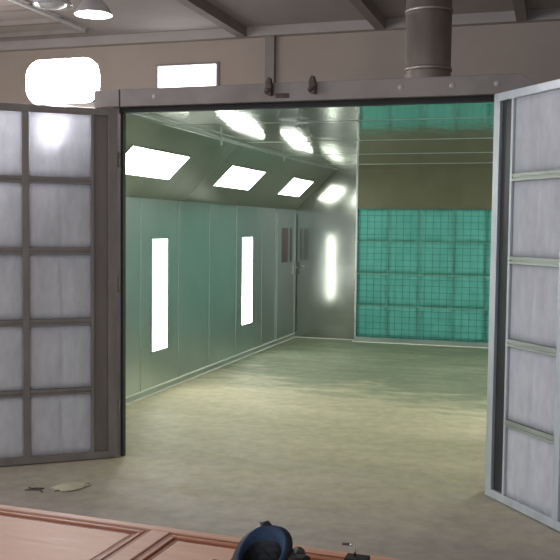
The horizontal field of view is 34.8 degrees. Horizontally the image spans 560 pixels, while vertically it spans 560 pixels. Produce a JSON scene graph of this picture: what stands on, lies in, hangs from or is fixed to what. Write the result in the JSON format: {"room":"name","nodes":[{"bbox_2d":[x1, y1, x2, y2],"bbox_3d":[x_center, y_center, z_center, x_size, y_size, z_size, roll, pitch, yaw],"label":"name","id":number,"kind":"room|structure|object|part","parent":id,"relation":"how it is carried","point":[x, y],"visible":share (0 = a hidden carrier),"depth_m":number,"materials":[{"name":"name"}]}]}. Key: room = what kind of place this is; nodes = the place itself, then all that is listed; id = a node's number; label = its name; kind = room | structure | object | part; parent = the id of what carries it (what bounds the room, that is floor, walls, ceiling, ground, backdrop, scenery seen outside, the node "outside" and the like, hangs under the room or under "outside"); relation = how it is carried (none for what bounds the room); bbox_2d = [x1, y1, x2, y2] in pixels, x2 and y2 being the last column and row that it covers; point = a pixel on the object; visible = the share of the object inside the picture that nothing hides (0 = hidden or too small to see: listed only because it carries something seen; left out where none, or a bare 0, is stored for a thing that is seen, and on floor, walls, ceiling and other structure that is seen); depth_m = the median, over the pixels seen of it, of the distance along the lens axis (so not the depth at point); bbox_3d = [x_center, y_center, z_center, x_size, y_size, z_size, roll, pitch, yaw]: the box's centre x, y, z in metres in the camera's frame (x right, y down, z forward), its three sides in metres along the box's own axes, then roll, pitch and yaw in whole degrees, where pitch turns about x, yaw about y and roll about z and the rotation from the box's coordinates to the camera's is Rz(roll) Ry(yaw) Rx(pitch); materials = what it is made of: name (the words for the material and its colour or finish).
{"room":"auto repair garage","nodes":[
{"label":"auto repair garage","id":0,"kind":"room"},
{"bbox_2d":[47,103,120,454],"bbox_3d":[-1.493,-0.009,6.322,0.851,2.450,0.030,2,3,17],"label":"wall","id":1,"kind":"structure","parent":0,"point":[89,105],"depth_m":6.20,"materials":[{"name":"metal"}]},
{"bbox_2d":[126,197,295,402],"bbox_3d":[-0.751,-0.217,10.029,0.050,2.450,7.560,2,3,17],"label":"wall","id":2,"kind":"structure","parent":0,"point":[159,218],"depth_m":9.47,"materials":[{"name":"metal"}]},
{"bbox_2d":[151,237,168,353],"bbox_3d":[-1.163,0.140,8.646,0.006,1.110,0.380,2,3,17],"label":"wall light","id":3,"kind":"object","parent":2,"relation":"attached to","point":[159,245],"visible":1,"depth_m":8.63,"materials":[{"name":"white plastic"}]},
{"bbox_2d":[140,198,275,390],"bbox_3d":[-0.816,0.058,9.752,0.005,1.792,5.064,2,3,17],"label":"trim","id":4,"kind":"structure","parent":2,"relation":"attached to","point":[140,198],"depth_m":9.84,"materials":[{"name":"grey metal"}]},
{"bbox_2d":[126,333,294,404],"bbox_3d":[-0.812,0.988,9.826,0.020,0.068,6.910,2,3,17],"label":"baseboard","id":5,"kind":"structure","parent":2,"relation":"attached to","point":[292,333],"depth_m":9.66,"materials":[{"name":"metal"}]},
{"bbox_2d":[241,236,252,326],"bbox_3d":[-0.407,0.007,11.059,0.006,1.110,0.415,2,3,17],"label":"wall light","id":6,"kind":"object","parent":2,"relation":"attached to","point":[247,241],"visible":1,"depth_m":11.05,"materials":[{"name":"white plastic"}]},
{"bbox_2d":[276,213,296,338],"bbox_3d":[0.113,-0.069,12.600,0.076,1.725,0.840,2,3,17],"label":"door","id":7,"kind":"structure","parent":2,"relation":"in","point":[285,271],"depth_m":12.58,"materials":[{"name":"silver metal"}]},
{"bbox_3d":[0.208,-0.163,12.885,0.068,0.170,0.110,2,3,17],"label":"handle","id":8,"kind":"part","parent":7,"relation":"part of","materials":[{"name":"silver metal"}]},
{"bbox_2d":[294,219,295,336],"bbox_3d":[0.223,-0.094,13.064,0.008,1.852,0.008,2,3,17],"label":"trim","id":9,"kind":"structure","parent":2,"relation":"attached to","point":[295,219],"depth_m":13.05,"materials":[{"name":"grey metal"}]},
{"bbox_2d":[126,114,335,209],"bbox_3d":[-0.510,-1.121,9.615,0.606,0.585,6.910,2,3,17],"label":"wall","id":10,"kind":"structure","parent":0,"point":[206,153],"depth_m":9.00,"materials":[{"name":"grey metal"}]},
{"bbox_2d":[126,144,190,180],"bbox_3d":[-1.109,-1.006,7.731,0.233,0.225,1.174,2,3,17],"label":"light","id":11,"kind":"object","parent":10,"relation":"attached to","point":[141,161],"visible":0.76,"depth_m":7.74,"materials":[{"name":"white"}]},
{"bbox_2d":[183,143,238,200],"bbox_3d":[-0.699,-1.086,9.006,0.609,0.588,0.012,2,3,17],"label":"trim","id":12,"kind":"structure","parent":10,"relation":"attached to","point":[238,143],"depth_m":9.00,"materials":[{"name":"grey metal"}]},
{"bbox_2d":[133,113,337,169],"bbox_3d":[-0.218,-1.401,9.508,0.024,0.008,6.910,2,3,17],"label":"trim","id":13,"kind":"structure","parent":10,"relation":"attached to","point":[134,113],"depth_m":8.31,"materials":[{"name":"grey metal"}]},
{"bbox_2d":[212,165,265,190],"bbox_3d":[-0.434,-1.124,9.883,0.233,0.225,1.119,2,3,17],"label":"light","id":14,"kind":"object","parent":10,"relation":"attached to","point":[235,177],"visible":1,"depth_m":9.83,"materials":[{"name":"white"}]},
{"bbox_2d":[277,177,313,196],"bbox_3d":[0.217,-1.238,11.962,0.233,0.225,0.974,2,3,17],"label":"light","id":15,"kind":"object","parent":10,"relation":"attached to","point":[295,187],"visible":1,"depth_m":11.94,"materials":[{"name":"white"}]},
{"bbox_2d":[178,117,493,164],"bbox_3d":[1.208,-1.373,9.249,2.877,0.003,4.664,2,3,17],"label":"trim","id":16,"kind":"structure","parent":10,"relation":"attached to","point":[473,117],"depth_m":8.39,"materials":[{"name":"grey metal"}]},
{"bbox_2d":[35,102,493,168],"bbox_3d":[1.245,-1.388,9.365,4.189,0.015,7.510,2,3,17],"label":"ceiling","id":17,"kind":"structure","parent":0,"point":[444,146],"depth_m":7.84,"materials":[{"name":"grey metal"}]},
{"bbox_2d":[26,58,99,103],"bbox_3d":[-1.532,-1.419,6.450,0.600,0.327,0.172,2,3,17],"label":"light","id":18,"kind":"object","parent":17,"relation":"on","point":[68,80],"visible":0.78,"depth_m":6.37,"materials":[{"name":"white"}]},
{"bbox_2d":[126,114,327,168],"bbox_3d":[-0.251,-1.350,9.306,0.016,0.074,6.000,2,3,17],"label":"ceiling pipe","id":19,"kind":"object","parent":17,"relation":"hanging from","point":[221,138],"visible":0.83,"depth_m":8.34,"materials":[{"name":"grey metal"}]},
{"bbox_2d":[404,0,452,77],"bbox_3d":[1.339,-2.575,8.006,0.510,2.515,0.510,2,3,17],"label":"duct","id":20,"kind":"object","parent":17,"relation":"on","point":[428,35],"visible":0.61,"depth_m":7.86,"materials":[{"name":"metal"}]},
{"bbox_2d":[0,337,559,559],"bbox_3d":[-2.174,1.270,6.170,18.000,0.100,19.200,2,3,17],"label":"floor","id":21,"kind":"structure","parent":0,"point":[379,449],"depth_m":6.11,"materials":[{"name":"concrete"}]},
{"bbox_2d":[25,487,43,492],"bbox_3d":[-1.476,1.263,5.400,0.136,0.017,0.076,2,3,17],"label":"scrap","id":22,"kind":"object","parent":21,"relation":"on","point":[30,488],"visible":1,"depth_m":5.39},
{"bbox_2d":[51,481,90,491],"bbox_3d":[-1.281,1.256,5.470,0.167,0.026,0.243,2,4,25],"label":"rag","id":23,"kind":"object","parent":21,"relation":"on","point":[69,486],"visible":1,"depth_m":5.44,"materials":[{"name":"beige fabric"}]},
{"bbox_3d":[-0.235,1.075,1.617,2.500,0.860,0.840,2,3,17],"label":"workbench","id":24,"kind":"object","parent":21,"relation":"on","visible":0},
{"bbox_2d":[0,504,401,559],"bbox_3d":[-0.339,0.628,1.539,2.830,0.040,1.085,2,4,20],"label":"door","id":25,"kind":"structure","parent":24,"relation":"on","point":[25,533],"depth_m":2.00,"materials":[{"name":"wood"}]},
{"bbox_3d":[-1.037,0.595,1.806,1.169,0.011,0.951,2,4,20],"label":"moulding","id":26,"kind":"part","parent":25,"relation":"part of","materials":[{"name":"wood"}]},
{"bbox_3d":[-1.037,0.593,1.806,1.193,0.015,0.975,2,4,20],"label":"moulding","id":27,"kind":"part","parent":25,"relation":"part of","materials":[{"name":"wood"}]},
{"bbox_3d":[-1.037,0.594,1.806,1.215,0.013,0.997,2,4,20],"label":"moulding","id":28,"kind":"part","parent":25,"relation":"part of","materials":[{"name":"wood"}]},
{"bbox_3d":[0.261,0.636,1.341,1.401,0.011,0.951,2,4,20],"label":"moulding","id":29,"kind":"part","parent":25,"relation":"part of","materials":[{"name":"brown wood"}]},
{"bbox_3d":[0.261,0.635,1.341,1.447,0.013,0.997,2,4,20],"label":"moulding","id":30,"kind":"part","parent":25,"relation":"part of","materials":[{"name":"wood"}]},
{"bbox_3d":[0.261,0.634,1.340,1.425,0.015,0.975,2,4,20],"label":"moulding","id":31,"kind":"part","parent":25,"relation":"part of","materials":[{"name":"wood"}]},
{"bbox_2d":[213,521,309,559],"bbox_3d":[-0.060,0.521,1.448,0.180,0.190,0.312,2,4,20],"label":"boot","id":32,"kind":"object","parent":25,"relation":"on","point":[267,541],"visible":1,"depth_m":1.54,"materials":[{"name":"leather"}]},
{"bbox_2d":[344,553,369,559],"bbox_3d":[0.157,0.582,1.832,0.048,0.028,0.040,2,3,17],"label":"holder","id":33,"kind":"object","parent":25,"relation":"on","point":[350,556],"visible":1,"depth_m":1.83,"materials":[{"name":"black plastic"}]},
{"bbox_2d":[342,542,355,556],"bbox_3d":[0.143,0.554,1.837,0.030,0.027,0.005,2,3,17],"label":"key","id":34,"kind":"object","parent":33,"relation":"in","point":[346,544],"visible":1,"depth_m":1.83,"materials":[{"name":"silver metal"}]},
{"bbox_2d":[0,21,559,103],"bbox_3d":[0.691,-1.763,15.075,18.000,4.980,0.200,2,3,17],"label":"wall","id":35,"kind":"structure","parent":0,"point":[531,50],"depth_m":14.91,"materials":[{"name":"paint"}]},
{"bbox_2d":[156,62,218,87],"bbox_3d":[-1.606,-3.472,15.617,1.180,0.620,0.100,2,3,17],"label":"window","id":36,"kind":"structure","parent":35,"relation":"in","point":[196,74],"depth_m":15.63,"materials":[{"name":"white glass"}]},
{"bbox_2d":[265,36,275,82],"bbox_3d":[-0.185,-1.699,15.196,0.160,4.820,0.100,2,3,17],"label":"trim","id":37,"kind":"structure","parent":35,"relation":"attached to","point":[270,41],"depth_m":15.03,"materials":[{"name":"grey metal"}]},
{"bbox_2d":[0,8,559,51],"bbox_3d":[0.662,-4.159,14.764,18.000,0.160,0.160,2,3,17],"label":"ceiling beam","id":38,"kind":"structure","parent":35,"relation":"attached to","point":[553,14],"depth_m":14.98,"materials":[{"name":"grey metal"}]},
{"bbox_2d":[0,0,559,41],"bbox_3d":[-2.150,-3.796,5.779,18.000,0.100,19.000,2,3,17],"label":"ceiling","id":39,"kind":"structure","parent":0,"point":[128,16],"depth_m":14.12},
{"bbox_2d":[0,3,32,12],"bbox_3d":[-6.224,-4.253,14.430,5.050,0.080,0.100,2,3,17],"label":"trim","id":40,"kind":"structure","parent":39,"relation":"attached to","point":[3,8],"depth_m":13.74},
{"bbox_2d":[0,17,63,26],"bbox_3d":[-5.955,-4.300,15.287,5.050,0.080,0.100,2,3,17],"label":"trim","id":41,"kind":"structure","parent":39,"relation":"attached to","point":[39,21],"depth_m":14.68,"materials":[{"name":"grey metal"}]},
{"bbox_2d":[0,28,87,38],"bbox_3d":[-5.716,-4.342,16.050,5.050,0.080,0.100,2,3,17],"label":"trim","id":42,"kind":"structure","parent":39,"relation":"attached to","point":[72,31],"depth_m":15.51,"materials":[{"name":"grey metal"}]},
{"bbox_2d":[9,0,81,29],"bbox_3d":[-3.676,-4.184,14.055,0.060,0.057,2.100,2,3,17],"label":"conduit","id":43,"kind":"object","parent":39,"relation":"attached to","point":[18,2],"visible":1,"depth_m":14.01,"materials":[{"name":"grey metal"}]},
{"bbox_2d":[32,0,72,10],"bbox_3d":[-2.264,-3.314,8.885,0.400,1.225,0.400,2,3,17],"label":"lamp","id":44,"kind":"object","parent":39,"relation":"hanging from","point":[54,5],"visible":1,"depth_m":8.86,"materials":[{"name":"silver metal"}]},
{"bbox_3d":[-2.270,-2.770,8.917,0.300,0.135,0.300,2,3,17],"label":"bulb","id":45,"kind":"part","parent":44,"relation":"part of","materials":[{"name":"white glass"}]},
{"bbox_2d":[74,0,111,18],"bbox_3d":[-1.970,-3.362,9.420,0.400,1.185,0.400,2,3,17],"label":"lamp","id":46,"kind":"object","parent":39,"relation":"hanging from","point":[88,9],"visible":1,"depth_m":9.34,"materials":[{"name":"white"}]},
{"bbox_3d":[-1.976,-2.838,9.450,0.300,0.135,0.300,2,3,17],"label":"bulb","id":47,"kind":"part","parent":46,"relation":"part of","materials":[{"name":"white glass"}]},
{"bbox_2d":[176,0,246,37],"bbox_3d":[-3.454,-3.694,6.110,0.160,0.170,18.840,2,3,17],"label":"beam","id":48,"kind":"structure","parent":39,"relation":"attached to","point":[203,8],"depth_m":13.82,"materials":[{"name":"grey metal"}]},
{"bbox_2d":[349,0,385,29],"bbox_3d":[-1.192,-3.628,5.404,0.160,0.170,18.840,2,3,17],"label":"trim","id":49,"kind":"structure","parent":39,"relation":"attached to","point":[370,12],"depth_m":13.46,"materials":[{"name":"grey metal"}]},
{"bbox_2d":[512,0,527,21],"bbox_3d":[0.907,-3.568,4.750,0.160,0.170,18.840,2,3,17],"label":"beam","id":50,"kind":"structure","parent":39,"relation":"attached to","point":[520,6],"depth_m":13.05,"materials":[{"name":"grey metal"}]},
{"bbox_2d":[295,168,492,338],"bbox_3d":[1.747,-0.338,12.603,3.178,2.447,0.050,2,3,17],"label":"wall","id":51,"kind":"structure","parent":0,"point":[326,220],"depth_m":12.83,"materials":[{"name":"grey metal"}]},
{"bbox_2d":[354,169,357,339],"bbox_3d":[1.091,-0.356,12.775,0.024,2.447,0.012,2,3,17],"label":"trim","id":52,"kind":"structure","parent":51,"relation":"attached to","point":[357,169],"depth_m":12.77,"materials":[{"name":"grey metal"}]},
{"bbox_2d":[299,336,487,347],"bbox_3d":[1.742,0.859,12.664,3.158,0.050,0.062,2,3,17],"label":"baseboard","id":53,"kind":"structure","parent":51,"relation":"attached to","point":[357,337],"depth_m":12.59,"materials":[{"name":"grey metal"}]},
{"bbox_2d":[356,209,491,342],"bbox_3d":[2.179,-0.071,12.482,2.267,1.836,0.051,2,3,17],"label":"filter","id":54,"kind":"object","parent":53,"relation":"on","point":[424,274],"visible":0.81,"depth_m":12.52,"materials":[{"name":"green fabric"}]},
{"bbox_3d":[2.172,0.394,12.504,2.267,0.020,0.006,2,3,17],"label":"rail","id":55,"kind":"part","parent":54,"relation":"part of","materials":[{"name":"teal metal"}]},
{"bbox_3d":[2.177,-0.065,12.477,2.267,0.020,0.006,2,3,17],"label":"rail","id":56,"kind":"part","parent":54,"relation":"part of","materials":[{"name":"teal metal"}]},
{"bbox_3d":[2.182,-0.523,12.450,2.267,0.020,0.006,2,3,17],"label":"rail","id":57,"kind":"part","parent":54,"relation":"part of","materials":[{"name":"teal metal"}]},
{"bbox_3d":[0.117,-1.181,5.763,2.490,0.090,0.050,2,3,17],"label":"wall","id":58,"kind":"structure","parent":0,"visible":0},
{"bbox_2d":[0,103,119,465],"bbox_3d":[-1.684,0.040,5.916,1.248,2.384,0.050,-1,4,-21],"label":"door","id":59,"kind":"structure","parent":58,"relation":"in","point":[60,283],"depth_m":5.97,"materials":[{"name":"grey metal"}]},
{"bbox_3d":[-1.681,-1.126,5.844,1.103,0.048,0.050,-1,4,-21],"label":"rail","id":60,"kind":"part","parent":59,"relation":"part of","materials":[{"name":"grey metal"}]},
{"bbox_3d":[-1.706,1.206,5.980,1.103,0.049,0.050,-1,4,-21],"label":"rail","id":61,"kind":"part","parent":59,"relation":"part of","materials":[{"name":"grey metal"}]},
{"bbox_3d":[-1.223,0.034,6.089,0.095,2.287,0.008,-1,4,-21],"label":"edge panel","id":62,"kind":"part","parent":59,"relation":"part of","materials":[{"name":"grey metal"}]},
{"bbox_2d":[119,96,493,455],"bbox_3d":[0.088,0.064,5.794,2.480,2.400,0.060,2,3,17],"label":"seal","id":63,"kind":"object","parent":58,"relation":"attached to","point":[478,99],"visible":0.93,"depth_m":5.96,"materials":[{"name":"black rubber"}]},
{"bbox_2d":[94,73,536,108],"bbox_3d":[0.125,-1.205,5.645,2.887,0.148,0.164,2,3,17],"label":"door header","id":64,"kind":"structure","parent":58,"relation":"attached to","point":[470,85],"depth_m":5.58,"materials":[{"name":"metal"}]},
{"bbox_3d":[0.012,-1.167,5.652,0.090,0.028,0.006,2,3,17],"label":"plate","id":65,"kind":"part","parent":64,"relation":"part of","materials":[{"name":"grey metal"}]},
{"bbox_2d":[485,79,559,531],"bbox_3d":[1.484,0.136,4.769,0.050,2.394,1.248,-1,4,-21],"label":"door","id":66,"kind":"structure","parent":58,"relation":"in","point":[522,467],"depth_m":5.01,"materials":[{"name":"grey metal"}]},
{"bbox_3d":[1.313,0.107,5.224,0.008,2.297,0.114,-1,4,-21],"label":"edge panel","id":67,"kind":"part","parent":66,"relation":"part of","materials":[{"name":"grey metal"}]},
{"bbox_3d":[1.475,1.307,4.827,0.050,0.049,1.111,-1,4,-21],"label":"rail","id":68,"kind":"part","parent":66,"relation":"part of","materials":[{"name":"grey metal"}]},
{"bbox_3d":[1.500,-1.035,4.691,0.050,0.048,1.111,-1,4,-21],"label":"rail","id":69,"kind":"part","parent":66,"relation":"part of","materials":[{"name":"grey metal"}]}
]}

